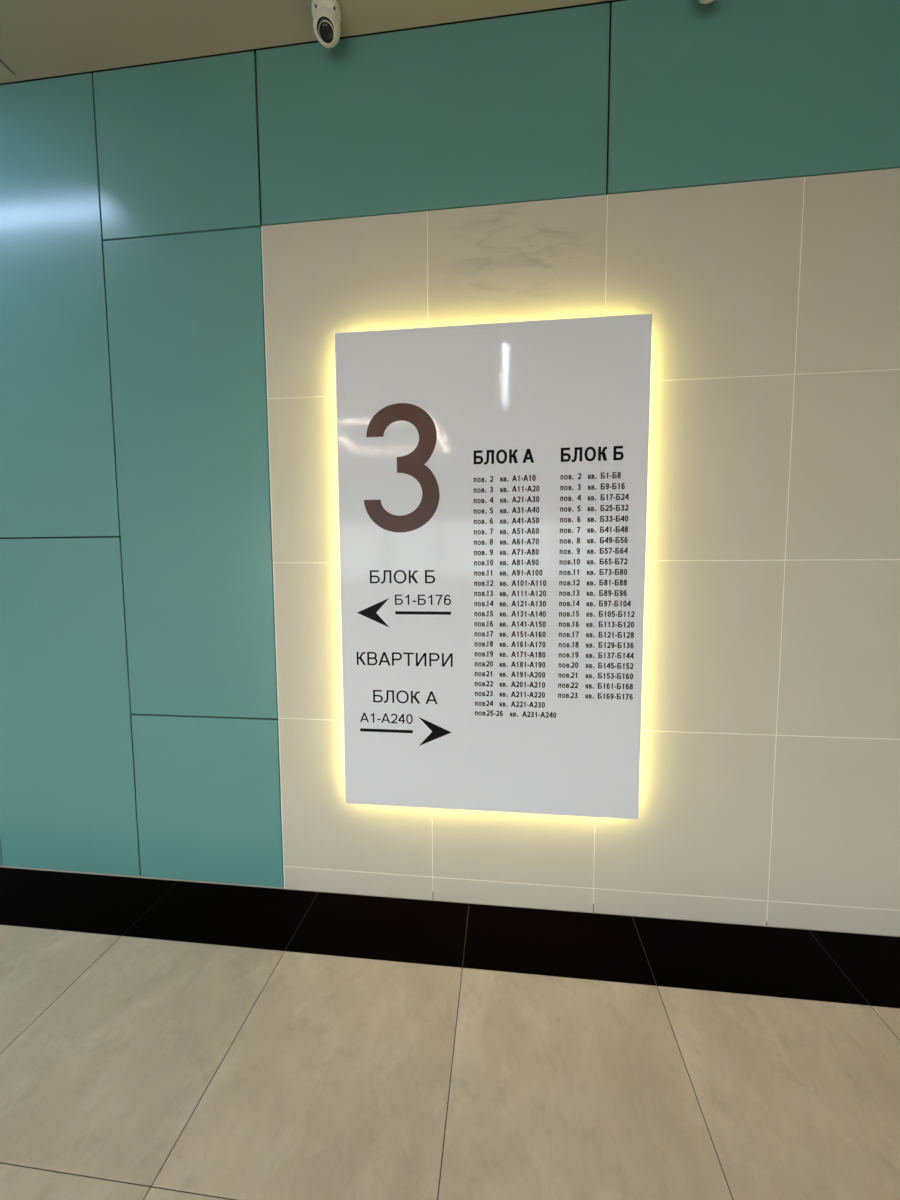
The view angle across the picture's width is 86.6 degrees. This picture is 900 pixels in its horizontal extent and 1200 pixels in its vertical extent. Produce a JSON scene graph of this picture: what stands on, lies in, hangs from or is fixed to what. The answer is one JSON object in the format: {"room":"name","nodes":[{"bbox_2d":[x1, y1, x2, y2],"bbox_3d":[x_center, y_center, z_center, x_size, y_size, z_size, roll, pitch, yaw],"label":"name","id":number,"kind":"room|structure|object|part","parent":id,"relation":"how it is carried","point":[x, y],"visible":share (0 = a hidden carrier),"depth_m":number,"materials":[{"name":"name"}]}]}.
{"room":"apartment building lobby","nodes":[
{"label":"apartment building lobby","id":0,"kind":"room"},
{"bbox_2d":[0,0,610,83],"bbox_3d":[-0.890,-1.673,-2.119,8.162,0.120,7.820,0,5,7],"label":"ceiling","id":1,"kind":"structure","parent":0,"point":[39,38],"depth_m":1.58,"materials":[{"name":"beige paint"}]},
{"bbox_3d":[-3.439,-1.636,-1.841,2.834,0.029,7.578,0,5,7],"label":"panel","id":2,"kind":"part","parent":1,"relation":"part of","materials":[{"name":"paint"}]},
{"bbox_2d":[312,0,340,47],"bbox_3d":[-0.398,-1.859,1.545,0.092,0.101,0.092,0,5,7],"label":"security camera","id":3,"kind":"object","parent":1,"relation":"attached to","point":[326,14],"visible":1,"depth_m":1.52,"materials":[{"name":"white plastic"}]},
{"bbox_2d":[698,0,713,3],"bbox_3d":[0.780,-1.855,1.426,0.092,0.101,0.092,0,5,7],"label":"security camera","id":4,"kind":"object","parent":1,"relation":"attached to","point":[700,1],"visible":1,"depth_m":1.45,"materials":[{"name":"white plastic"}]},
{"bbox_2d":[0,0,899,936],"bbox_3d":[-0.438,-0.434,1.816,8.162,3.183,0.121,0,5,7],"label":"wall","id":5,"kind":"structure","parent":0,"point":[186,244],"depth_m":1.68,"materials":[{"name":"teal"}]},
{"bbox_3d":[-2.240,0.802,2.072,0.619,0.685,0.012,0,5,7],"label":"wall panel","id":6,"kind":"part","parent":5,"relation":"part of","materials":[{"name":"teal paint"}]},
{"bbox_3d":[-1.618,-1.085,1.847,0.642,1.672,0.012,0,5,7],"label":"wall panel","id":7,"kind":"part","parent":5,"relation":"part of","materials":[{"name":"teal glass"}]},
{"bbox_3d":[-1.610,0.450,1.970,0.642,1.397,0.012,0,5,7],"label":"wall panel","id":8,"kind":"part","parent":5,"relation":"part of","materials":[{"name":"teal glass"}]},
{"bbox_3d":[-0.989,-1.630,1.730,0.619,0.574,0.012,0,5,7],"label":"wall panel","id":9,"kind":"part","parent":5,"relation":"part of","materials":[{"name":"teal glass"}]},
{"bbox_3d":[-0.983,-0.439,1.825,0.619,1.804,0.012,0,5,7],"label":"wall panel","id":10,"kind":"part","parent":5,"relation":"part of","materials":[{"name":"teal glass"}]},
{"bbox_3d":[-0.976,0.807,1.925,0.619,0.685,0.012,0,5,7],"label":"wall panel","id":11,"kind":"part","parent":5,"relation":"part of","materials":[{"name":"teal glass"}]},
{"bbox_3d":[-0.667,-0.094,1.816,0.004,2.499,0.013,0,5,7],"label":"edge trim","id":12,"kind":"part","parent":5,"relation":"part of","materials":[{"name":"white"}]},
{"bbox_3d":[-0.081,-1.627,1.624,1.196,0.573,0.012,0,5,7],"label":"wall panel","id":13,"kind":"part","parent":5,"relation":"part of","materials":[{"name":"teal glass"}]},
{"bbox_2d":[334,313,651,818],"bbox_3d":[0.132,-0.081,1.696,1.065,1.706,0.044,0,5,7],"label":"illuminated sign","id":14,"kind":"object","parent":5,"relation":"attached to","point":[493,477],"visible":1,"depth_m":1.67,"materials":[{"name":"white plastic"}]},
{"bbox_3d":[1.113,-1.622,1.486,1.195,0.573,0.012,0,5,7],"label":"wall panel","id":15,"kind":"part","parent":5,"relation":"part of","materials":[{"name":"teal glass"}]},
{"bbox_2d":[0,867,899,1199],"bbox_3d":[-0.783,1.520,-1.874,8.343,0.120,7.820,0,5,7],"label":"floor","id":16,"kind":"structure","parent":0,"point":[160,1039],"depth_m":1.28,"materials":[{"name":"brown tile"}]}
]}

